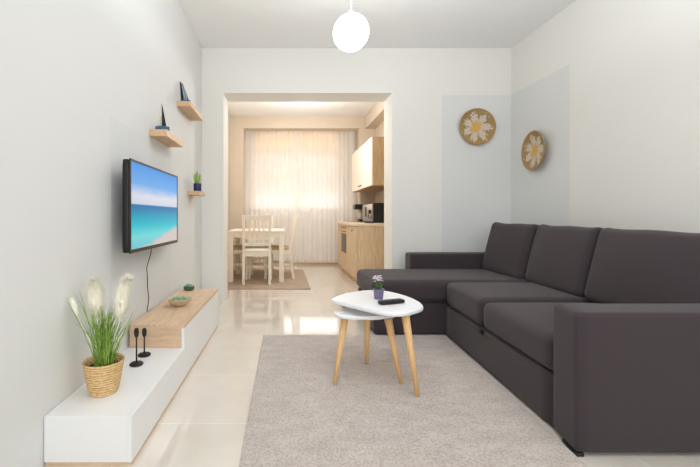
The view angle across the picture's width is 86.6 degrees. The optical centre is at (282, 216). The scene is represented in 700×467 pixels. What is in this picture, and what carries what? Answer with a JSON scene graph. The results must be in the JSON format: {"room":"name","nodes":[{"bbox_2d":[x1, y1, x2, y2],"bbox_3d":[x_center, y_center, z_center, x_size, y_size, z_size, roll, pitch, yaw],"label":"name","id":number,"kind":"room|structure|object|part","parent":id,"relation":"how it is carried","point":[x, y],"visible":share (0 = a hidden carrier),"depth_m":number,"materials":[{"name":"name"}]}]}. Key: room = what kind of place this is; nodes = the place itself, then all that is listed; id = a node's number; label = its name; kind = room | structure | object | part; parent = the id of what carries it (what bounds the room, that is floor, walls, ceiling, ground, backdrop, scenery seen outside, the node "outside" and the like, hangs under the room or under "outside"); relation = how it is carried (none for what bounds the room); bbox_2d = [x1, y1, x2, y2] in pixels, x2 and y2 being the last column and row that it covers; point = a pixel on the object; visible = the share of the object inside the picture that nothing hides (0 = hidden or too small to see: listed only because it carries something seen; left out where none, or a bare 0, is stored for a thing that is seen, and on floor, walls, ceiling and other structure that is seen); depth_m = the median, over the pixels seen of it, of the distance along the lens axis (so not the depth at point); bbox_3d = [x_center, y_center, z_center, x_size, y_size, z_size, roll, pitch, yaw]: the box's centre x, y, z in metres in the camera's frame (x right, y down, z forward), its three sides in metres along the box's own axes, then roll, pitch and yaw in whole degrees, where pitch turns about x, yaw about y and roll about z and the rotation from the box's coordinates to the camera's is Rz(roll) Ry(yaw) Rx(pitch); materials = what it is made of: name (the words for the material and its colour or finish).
{"room":"living room","nodes":[
{"label":"living room","id":0,"kind":"room"},
{"bbox_2d":[0,0,201,466],"bbox_3d":[-0.974,-0.432,0.744,0.150,2.724,6.290,0,0,1],"label":"wall","id":1,"kind":"structure","parent":0,"point":[68,67],"depth_m":1.49,"materials":[{"name":"paint"}]},
{"bbox_2d":[110,117,170,352],"bbox_3d":[-0.880,0.209,2.366,0.001,1.442,0.987,0,0,1],"label":"wall panel","id":2,"kind":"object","parent":1,"relation":"attached to","point":[125,142],"depth_m":2.14,"materials":[{"name":"paint"}]},
{"bbox_2d":[122,158,177,311],"bbox_3d":[-0.827,0.155,2.272,0.105,0.903,0.835,0,0,0],"label":"television","id":3,"kind":"object","parent":1,"relation":"attached to","point":[149,193],"visible":1,"depth_m":2.08,"materials":[{"name":"black plastic"}]},
{"bbox_3d":[-0.850,0.397,2.321,0.034,0.419,0.032,0,0,0],"label":"power cord","id":4,"kind":"part","parent":3,"relation":"part of","materials":[{"name":"black plastic"}]},
{"bbox_2d":[150,129,182,146],"bbox_3d":[-0.822,-0.552,2.602,0.115,0.045,0.396,0,0,0],"label":"wall shelf","id":5,"kind":"object","parent":1,"relation":"attached to","point":[164,136],"visible":1,"depth_m":2.50,"materials":[{"name":"brown wood"}]},
{"bbox_2d":[155,104,169,130],"bbox_3d":[-0.815,-0.672,2.475,0.090,0.192,0.070,0,0,0],"label":"sailboat","id":6,"kind":"object","parent":5,"relation":"on","point":[162,123],"visible":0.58,"depth_m":2.47,"materials":[{"name":"blue wood"}]},
{"bbox_2d":[177,101,202,120],"bbox_3d":[-0.816,-0.929,3.232,0.113,0.042,0.465,0,0,0],"label":"wall shelf","id":7,"kind":"object","parent":1,"relation":"attached to","point":[186,107],"visible":1,"depth_m":3.16,"materials":[{"name":"brown wood"}]},
{"bbox_2d":[180,82,189,100],"bbox_3d":[-0.819,-1.042,3.060,0.090,0.184,0.050,0,0,0],"label":"sailboat","id":8,"kind":"object","parent":7,"relation":"on","point":[184,97],"visible":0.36,"depth_m":3.05,"materials":[{"name":"grey"}]},
{"bbox_2d":[187,191,204,195],"bbox_3d":[-0.815,-0.215,3.433,0.109,0.035,0.233,0,0,0],"label":"wall shelf","id":9,"kind":"object","parent":1,"relation":"attached to","point":[192,193],"visible":1,"depth_m":3.32,"materials":[{"name":"brown wood"}]},
{"bbox_2d":[192,170,201,190],"bbox_3d":[-0.804,-0.338,3.399,0.086,0.209,0.085,0,0,29],"label":"potted succulent","id":10,"kind":"object","parent":9,"relation":"on","point":[196,185],"visible":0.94,"depth_m":3.37,"materials":[{"name":"green plant"}]},
{"bbox_2d":[193,183,200,190],"bbox_3d":[-0.797,-0.271,3.400,0.074,0.074,0.074,0,0,0],"label":"pot","id":11,"kind":"object","parent":10,"relation":"attached to","point":[196,186],"depth_m":3.37,"materials":[{"name":"ceramic"}]},
{"bbox_2d":[228,114,229,229],"bbox_3d":[-1.025,-0.432,5.819,0.150,2.724,3.262,0,0,0],"label":"wall","id":12,"kind":"structure","parent":0,"point":[228,114],"depth_m":6.36,"materials":[{"name":"paint"}]},
{"bbox_2d":[230,116,374,267],"bbox_3d":[0.350,-0.432,6.630,2.600,2.724,0.200,0,0,0],"label":"wall","id":13,"kind":"structure","parent":0,"point":[239,125],"depth_m":6.53,"materials":[{"name":"paint"}]},
{"bbox_2d":[354,131,357,220],"bbox_3d":[0.350,-0.432,7.375,2.600,2.724,0.150,0,0,0],"label":"wall","id":14,"kind":"structure","parent":0,"point":[355,132],"depth_m":7.30,"materials":[{"name":"paint"}]},
{"bbox_2d":[202,48,510,303],"bbox_3d":[0.665,-0.432,4.038,3.530,2.724,0.300,0,0,0],"label":"wall","id":15,"kind":"structure","parent":0,"point":[411,83],"depth_m":3.89,"materials":[{"name":"paint"}]},
{"bbox_2d":[442,95,510,251],"bbox_3d":[2.061,-0.182,3.888,0.736,2.224,0.001,0,0,0],"label":"painted panel","id":16,"kind":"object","parent":15,"relation":"attached to","point":[476,179],"depth_m":3.89,"materials":[{"name":"paint"}]},
{"bbox_2d":[459,108,495,144],"bbox_3d":[2.055,-0.950,3.866,0.387,0.387,0.038,0,0,0],"label":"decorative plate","id":17,"kind":"object","parent":15,"relation":"attached to","point":[477,126],"visible":1,"depth_m":3.87,"materials":[{"name":"brown wicker"}]},
{"bbox_2d":[43,263,699,466],"bbox_3d":[0.800,0.980,2.500,4.800,0.100,10.000,0,0,0],"label":"floor","id":18,"kind":"structure","parent":0,"point":[204,424],"depth_m":2.11,"materials":[{"name":"tile"}]},
{"bbox_2d":[44,289,217,465],"bbox_3d":[-0.719,0.771,2.221,0.340,0.318,1.729,0,0,0],"label":"tv stand","id":19,"kind":"object","parent":18,"relation":"on","point":[83,429],"visible":0.95,"depth_m":1.55,"materials":[{"name":"white paint"}]},
{"bbox_2d":[65,273,137,397],"bbox_3d":[-0.747,0.489,1.553,0.250,0.508,0.239,0,0,0],"label":"potted grass","id":20,"kind":"object","parent":19,"relation":"on","point":[102,370],"depth_m":1.52,"materials":[{"name":"plant"}]},
{"bbox_2d":[82,353,124,397],"bbox_3d":[-0.762,0.676,1.553,0.163,0.135,0.163,0,0,0],"label":"basket","id":21,"kind":"object","parent":19,"relation":"on","point":[103,376],"depth_m":1.50,"materials":[{"name":"beige wicker"}]},
{"bbox_2d":[129,328,143,366],"bbox_3d":[-0.735,0.652,1.831,0.066,0.182,0.066,0,0,0],"label":"candle holder","id":22,"kind":"object","parent":19,"relation":"on","point":[137,363],"visible":1,"depth_m":1.82,"materials":[{"name":"black metal"}]},
{"bbox_2d":[134,328,138,337],"bbox_3d":[-0.735,0.585,1.831,0.025,0.046,0.025,0,0,0],"label":"cup","id":23,"kind":"object","parent":22,"relation":"on","point":[136,331],"depth_m":1.82,"materials":[{"name":"black metal"}]},
{"bbox_2d":[138,328,150,357],"bbox_3d":[-0.742,0.671,1.953,0.066,0.145,0.066,0,0,0],"label":"candle holder","id":24,"kind":"object","parent":19,"relation":"on","point":[144,354],"visible":1,"depth_m":1.95,"materials":[{"name":"black metal"}]},
{"bbox_2d":[142,328,146,336],"bbox_3d":[-0.742,0.622,1.953,0.025,0.046,0.025,0,0,0],"label":"cup","id":25,"kind":"object","parent":24,"relation":"on","point":[144,331],"depth_m":1.94,"materials":[{"name":"black metal"}]},
{"bbox_3d":[-0.722,0.688,2.073,0.293,0.111,0.016,0,0,0],"label":"panel","id":26,"kind":"part","parent":19,"relation":"part of","materials":[{"name":"brown wood"}]},
{"bbox_3d":[-0.565,0.774,2.221,0.031,0.282,1.729,0,0,0],"label":"panel","id":27,"kind":"part","parent":19,"relation":"part of","materials":[{"name":"white paint"}]},
{"bbox_2d":[167,295,191,305],"bbox_3d":[-0.712,0.583,2.510,0.168,0.057,0.168,0,0,0],"label":"decorative bowl","id":28,"kind":"object","parent":19,"relation":"on","point":[178,300],"visible":1,"depth_m":2.48,"materials":[{"name":"wood"}]},
{"bbox_2d":[183,283,193,290],"bbox_3d":[-0.782,0.585,3.035,0.090,0.053,0.090,0,0,0],"label":"candle jar","id":29,"kind":"object","parent":19,"relation":"on","point":[188,287],"visible":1,"depth_m":3.01,"materials":[{"name":"green glass"}]},
{"bbox_2d":[228,269,309,288],"bbox_3d":[-0.274,0.925,5.500,1.252,0.009,1.700,0,0,0],"label":"dining rug","id":30,"kind":"object","parent":18,"relation":"on","point":[257,281],"visible":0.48,"depth_m":5.17,"materials":[{"name":"beige carpet"}]},
{"bbox_2d":[234,245,252,278],"bbox_3d":[-0.715,0.449,5.550,0.495,0.942,0.388,0,0,0],"label":"dining chair","id":31,"kind":"object","parent":30,"relation":"on","point":[237,248],"visible":0.27,"depth_m":5.36,"materials":[{"name":"beige wood"}]},
{"bbox_3d":[-0.676,0.518,5.550,0.329,0.058,0.386,0,0,0],"label":"seat","id":32,"kind":"part","parent":31,"relation":"part of","materials":[{"name":"beige wood"}]},
{"bbox_3d":[-0.493,0.705,5.373,0.034,0.430,0.034,0,0,0],"label":"leg","id":33,"kind":"part","parent":31,"relation":"part of","materials":[{"name":"beige wood"}]},
{"bbox_3d":[-0.493,0.705,5.727,0.034,0.430,0.034,0,0,0],"label":"leg","id":34,"kind":"part","parent":31,"relation":"part of","materials":[{"name":"beige wood"}]},
{"bbox_2d":[228,229,283,281],"bbox_3d":[-0.375,0.557,5.500,0.790,0.724,0.840,0,0,0],"label":"dining table","id":35,"kind":"object","parent":30,"relation":"on","point":[234,233],"visible":0.97,"depth_m":5.09,"materials":[{"name":"beige wood"}]},
{"bbox_3d":[-0.730,0.570,5.120,0.068,0.700,0.068,0,0,0],"label":"leg","id":36,"kind":"part","parent":35,"relation":"part of","materials":[{"name":"beige wood"}]},
{"bbox_3d":[-0.730,0.570,5.880,0.068,0.700,0.068,0,0,0],"label":"leg","id":37,"kind":"part","parent":35,"relation":"part of","materials":[{"name":"beige wood"}]},
{"bbox_3d":[-0.020,0.570,5.120,0.068,0.700,0.068,0,0,0],"label":"leg","id":38,"kind":"part","parent":35,"relation":"part of","materials":[{"name":"beige wood"}]},
{"bbox_2d":[242,215,271,284],"bbox_3d":[-0.355,0.449,5.105,0.388,0.942,0.495,0,0,0],"label":"dining chair","id":39,"kind":"object","parent":30,"relation":"on","point":[247,252],"visible":1,"depth_m":4.93,"materials":[{"name":"beige wood"}]},
{"bbox_3d":[-0.532,0.449,4.917,0.034,0.942,0.120,0,0,0],"label":"leg","id":40,"kind":"part","parent":39,"relation":"part of","materials":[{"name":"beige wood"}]},
{"bbox_3d":[-0.532,0.705,5.327,0.034,0.430,0.034,0,0,0],"label":"leg","id":41,"kind":"part","parent":39,"relation":"part of","materials":[{"name":"beige wood"}]},
{"bbox_3d":[-0.355,0.017,4.881,0.320,0.070,0.031,0,0,0],"label":"rail","id":42,"kind":"part","parent":39,"relation":"part of","materials":[{"name":"beige wood"}]},
{"bbox_3d":[-0.355,0.381,4.943,0.320,0.046,0.027,0,0,0],"label":"rail","id":43,"kind":"part","parent":39,"relation":"part of","materials":[{"name":"beige wood"}]},
{"bbox_3d":[-0.355,0.518,5.144,0.386,0.058,0.329,0,0,0],"label":"seat","id":44,"kind":"part","parent":39,"relation":"part of","materials":[{"name":"beige wood"}]},
{"bbox_3d":[-0.178,0.449,4.917,0.034,0.942,0.120,0,0,0],"label":"leg","id":45,"kind":"part","parent":39,"relation":"part of","materials":[{"name":"beige wood"}]},
{"bbox_2d":[251,215,273,272],"bbox_3d":[-0.360,0.449,6.140,0.388,0.942,0.495,0,0,0],"label":"dining chair","id":46,"kind":"object","parent":30,"relation":"on","point":[272,216],"visible":0.27,"depth_m":6.32,"materials":[{"name":"beige wood"}]},
{"bbox_3d":[-0.183,0.449,6.328,0.034,0.942,0.120,0,0,0],"label":"leg","id":47,"kind":"part","parent":46,"relation":"part of","materials":[{"name":"beige wood"}]},
{"bbox_2d":[264,215,296,278],"bbox_3d":[-0.035,0.449,5.550,0.495,0.942,0.388,0,0,0],"label":"dining chair","id":48,"kind":"object","parent":30,"relation":"on","point":[275,248],"visible":0.64,"depth_m":5.36,"materials":[{"name":"beige wood"}]},
{"bbox_3d":[-0.257,0.705,5.373,0.034,0.430,0.034,0,0,0],"label":"leg","id":49,"kind":"part","parent":48,"relation":"part of","materials":[{"name":"beige wood"}]},
{"bbox_3d":[-0.073,0.518,5.550,0.329,0.058,0.386,0,0,0],"label":"seat","id":50,"kind":"part","parent":48,"relation":"part of","materials":[{"name":"beige wood"}]},
{"bbox_3d":[0.153,0.449,5.373,0.120,0.942,0.034,0,0,0],"label":"leg","id":51,"kind":"part","parent":48,"relation":"part of","materials":[{"name":"beige wood"}]},
{"bbox_2d":[338,224,343,270],"bbox_3d":[1.310,0.531,6.337,0.670,0.798,0.347,0,0,0],"label":"base cabinet","id":52,"kind":"object","parent":18,"relation":"on","point":[339,225],"visible":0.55,"depth_m":6.30,"materials":[{"name":"brown wood"}]},
{"bbox_3d":[0.985,0.485,6.337,0.020,0.700,0.342,0,0,0],"label":"door","id":53,"kind":"part","parent":52,"relation":"part of","materials":[{"name":"brown wood"}]},
{"bbox_2d":[339,225,350,277],"bbox_3d":[1.288,0.531,5.832,0.714,0.798,0.657,0,0,0],"label":"oven unit","id":54,"kind":"object","parent":18,"relation":"on","point":[344,228],"visible":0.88,"depth_m":5.76,"materials":[{"name":"brown wood"}]},
{"bbox_2d":[341,225,347,271],"bbox_3d":[0.985,0.485,5.832,0.019,0.700,0.651,0,0,0],"label":"oven","id":55,"kind":"object","parent":54,"relation":"in","point":[344,235],"depth_m":5.76,"materials":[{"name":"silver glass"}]},
{"bbox_2d":[348,225,383,282],"bbox_3d":[1.297,0.531,5.185,0.696,0.798,0.630,0,0,0],"label":"base cabinet","id":56,"kind":"object","parent":18,"relation":"on","point":[365,243],"visible":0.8,"depth_m":4.87,"materials":[{"name":"brown wood"}]},
{"bbox_3d":[0.985,0.485,5.186,0.020,0.700,0.625,0,0,0],"label":"door","id":57,"kind":"part","parent":56,"relation":"part of","materials":[{"name":"brown wood"}]},
{"bbox_2d":[336,222,383,225],"bbox_3d":[1.302,0.111,5.690,0.693,0.038,1.660,0,0,0],"label":"countertop","id":58,"kind":"structure","parent":56,"relation":"on","point":[342,223],"depth_m":4.86,"materials":[{"name":"beige stone"}]},
{"bbox_2d":[353,204,363,221],"bbox_3d":[1.295,-0.056,6.130,0.210,0.295,0.200,0,0,0],"label":"drip coffee maker","id":59,"kind":"object","parent":58,"relation":"on","point":[358,207],"visible":0.45,"depth_m":6.08,"materials":[{"name":"black plastic"}]},
{"bbox_2d":[347,221,374,222],"bbox_3d":[1.193,0.085,5.700,0.138,0.014,1.360,0,0,0],"label":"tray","id":60,"kind":"object","parent":58,"relation":"on","point":[347,221],"visible":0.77,"depth_m":5.36,"materials":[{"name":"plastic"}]},
{"bbox_2d":[362,203,383,222],"bbox_3d":[1.424,-0.051,5.520,0.352,0.285,0.680,0,0,0],"label":"coffee machine","id":61,"kind":"object","parent":58,"relation":"on","point":[372,212],"visible":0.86,"depth_m":5.19,"materials":[{"name":"black plastic"}]},
{"bbox_3d":[1.277,-0.054,5.520,0.014,0.252,0.660,0,0,0],"label":"panel","id":62,"kind":"part","parent":61,"relation":"part of","materials":[{"name":"metal"}]},
{"bbox_2d":[239,335,587,466],"bbox_3d":[0.545,0.923,1.915,1.421,0.012,1.830,0,0,0],"label":"living room rug","id":63,"kind":"object","parent":18,"relation":"on","point":[460,417],"visible":1,"depth_m":1.70,"materials":[{"name":"grey carpet"}]},
{"bbox_2d":[333,307,402,384],"bbox_3d":[0.465,0.738,2.153,0.388,0.357,0.344,0,0,0],"label":"coffee table","id":64,"kind":"object","parent":63,"relation":"on","point":[346,313],"visible":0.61,"depth_m":2.06,"materials":[{"name":"brown wood"}]},
{"bbox_3d":[0.319,0.749,2.062,0.042,0.335,0.180,0,0,35],"label":"leg","id":65,"kind":"part","parent":64,"relation":"part of","materials":[{"name":"brown wood"}]},
{"bbox_3d":[0.520,0.749,2.259,0.043,0.335,0.060,0,0,0],"label":"leg","id":66,"kind":"part","parent":64,"relation":"part of","materials":[{"name":"brown wood"}]},
{"bbox_3d":[0.621,0.749,2.047,0.042,0.335,0.122,0,0,-35],"label":"leg","id":67,"kind":"part","parent":64,"relation":"part of","materials":[{"name":"brown wood"}]},
{"bbox_2d":[331,290,422,396],"bbox_3d":[0.618,0.708,2.174,0.478,0.417,0.595,0,0,-39],"label":"coffee table","id":68,"kind":"object","parent":63,"relation":"on","point":[363,300],"visible":0.87,"depth_m":2.03,"materials":[{"name":"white wood"}]},
{"bbox_2d":[372,275,383,299],"bbox_3d":[0.580,0.429,2.215,0.070,0.143,0.069,0,0,0],"label":"potted flower","id":69,"kind":"object","parent":68,"relation":"on","point":[378,291],"visible":1,"depth_m":2.20,"materials":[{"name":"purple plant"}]},
{"bbox_3d":[0.580,0.469,2.215,0.069,0.062,0.069,0,0,0],"label":"pot","id":70,"kind":"part","parent":69,"relation":"part of","materials":[{"name":"purple ceramic"}]},
{"bbox_2d":[378,298,404,304],"bbox_3d":[0.622,0.488,2.095,0.160,0.023,0.046,0,0,-20],"label":"remote control","id":71,"kind":"object","parent":68,"relation":"on","point":[398,300],"visible":1,"depth_m":2.08,"materials":[{"name":"black plastic"}]},
{"bbox_3d":[0.663,0.719,1.908,0.043,0.395,0.127,0,0,-14],"label":"leg","id":72,"kind":"part","parent":68,"relation":"part of","materials":[{"name":"brown wood"}]},
{"bbox_2d":[357,222,699,456],"bbox_3d":[1.505,0.491,2.540,1.610,0.878,2.260,0,0,0],"label":"sofa","id":73,"kind":"object","parent":18,"relation":"on","point":[596,330],"visible":0.95,"depth_m":1.77,"materials":[{"name":"fabric"}]},
{"bbox_2d":[357,269,527,301],"bbox_3d":[1.340,0.585,3.168,1.280,0.190,0.685,0,0,0],"label":"cushion","id":74,"kind":"object","parent":73,"relation":"on","point":[422,285],"depth_m":2.91,"materials":[{"name":"fabric"}]},
{"bbox_3d":[1.763,0.637,3.590,1.074,0.565,0.160,0,0,0],"label":"armrest","id":75,"kind":"part","parent":73,"relation":"part of","materials":[{"name":"fabric"}]},
{"bbox_2d":[482,222,538,278],"bbox_3d":[2.022,0.298,3.183,0.312,0.493,0.614,0,0,0],"label":"cushion","id":76,"kind":"object","parent":73,"relation":"on","point":[509,246],"depth_m":3.07,"materials":[{"name":"fabric"}]},
{"bbox_2d":[447,282,596,325],"bbox_3d":[1.618,0.597,2.539,0.799,0.201,0.593,0,0,0],"label":"seat cushion","id":77,"kind":"object","parent":73,"relation":"on","point":[467,301],"depth_m":2.42,"materials":[{"name":"fabric"}]},
{"bbox_2d":[484,302,599,370],"bbox_3d":[1.570,0.603,1.911,0.804,0.188,0.653,0,0,0],"label":"seat cushion","id":78,"kind":"object","parent":73,"relation":"on","point":[525,330],"depth_m":1.88,"materials":[{"name":"fabric"}]},
{"bbox_2d":[525,224,603,296],"bbox_3d":[2.017,0.302,2.569,0.311,0.484,0.618,0,0,4],"label":"cushion","id":79,"kind":"object","parent":73,"relation":"on","point":[557,258],"depth_m":2.49,"materials":[{"name":"fabric"}]},
{"bbox_3d":[1.719,0.645,1.494,1.162,0.549,0.167,0,0,0],"label":"armrest","id":80,"kind":"part","parent":73,"relation":"part of","materials":[{"name":"fabric"}]},
{"bbox_2d":[584,228,699,303],"bbox_3d":[1.970,0.306,1.919,0.326,0.477,0.693,0,0,0],"label":"cushion","id":81,"kind":"object","parent":73,"relation":"on","point":[623,266],"depth_m":1.89,"materials":[{"name":"fabric"}]},
{"bbox_2d":[178,0,575,115],"bbox_3d":[0.800,-1.844,2.500,4.800,0.100,10.000,0,0,0],"label":"ceiling","id":82,"kind":"structure","parent":0,"point":[215,23],"depth_m":3.41,"materials":[{"name":"paint"}]},
{"bbox_2d":[333,0,368,51],"bbox_3d":[0.484,-1.489,2.600,0.251,0.609,0.251,0,0,0],"label":"pendant lamp","id":83,"kind":"object","parent":82,"relation":"hanging from","point":[351,30],"visible":1,"depth_m":2.52,"materials":[{"name":"white glass"}]},
{"bbox_3d":[0.235,-1.775,7.020,2.330,0.034,0.060,0,0,0],"label":"track","id":84,"kind":"object","parent":82,"relation":"attached to","visible":0},
{"bbox_2d":[245,131,300,262],"bbox_3d":[-0.279,-0.435,7.020,1.243,2.640,0.070,0,0,0],"label":"sheer curtain","id":85,"kind":"object","parent":84,"relation":"hanging from","point":[272,158],"visible":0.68,"depth_m":7.02,"materials":[{"name":"white fabric"}]},
{"bbox_2d":[301,131,353,262],"bbox_3d":[0.861,-0.435,7.020,1.019,2.640,0.070,0,0,0],"label":"sheer curtain","id":86,"kind":"object","parent":84,"relation":"hanging from","point":[327,196],"visible":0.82,"depth_m":7.02,"materials":[{"name":"white fabric"}]},
{"bbox_2d":[375,121,383,202],"bbox_3d":[1.725,-0.432,5.819,0.150,2.724,3.262,0,0,0],"label":"wall","id":87,"kind":"structure","parent":0,"point":[379,131],"depth_m":6.21,"materials":[{"name":"paint"}]},
{"bbox_2d":[352,137,383,191],"bbox_3d":[1.421,-0.765,5.755,0.451,0.670,1.450,0,0,0],"label":"upper cabinet","id":88,"kind":"object","parent":87,"relation":"attached to","point":[368,160],"visible":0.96,"depth_m":5.23,"materials":[{"name":"brown wood"}]},
{"bbox_3d":[1.230,-0.765,6.119,0.020,0.666,0.718,0,0,0],"label":"door","id":89,"kind":"part","parent":88,"relation":"part of","materials":[{"name":"white wood"}]},
{"bbox_3d":[1.230,-0.765,5.391,0.020,0.666,0.713,0,0,0],"label":"door","id":90,"kind":"part","parent":88,"relation":"part of","materials":[{"name":"white wood"}]},
{"bbox_2d":[365,102,383,128],"bbox_3d":[1.560,-1.682,5.359,0.180,0.224,2.342,0,0,0],"label":"trim","id":91,"kind":"structure","parent":87,"relation":"attached to","point":[374,117],"depth_m":5.97,"materials":[{"name":"paint"}]},
{"bbox_2d":[511,0,699,232],"bbox_3d":[2.505,-0.432,0.894,0.150,2.724,6.588,0,0,0],"label":"wall","id":92,"kind":"structure","parent":0,"point":[634,65],"depth_m":2.57,"materials":[{"name":"paint"}]},
{"bbox_2d":[521,130,544,170],"bbox_3d":[2.391,-0.627,3.477,0.038,0.377,0.377,0,0,6],"label":"decorative plate","id":93,"kind":"object","parent":92,"relation":"attached to","point":[533,147],"visible":1,"depth_m":3.50,"materials":[{"name":"brown wicker"}]},
{"bbox_2d":[511,64,568,225],"bbox_3d":[2.430,-0.182,3.492,0.001,2.224,0.792,0,0,0],"label":"painted panel","id":94,"kind":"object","parent":92,"relation":"attached to","point":[539,196],"depth_m":3.40,"materials":[{"name":"paint"}]}
]}

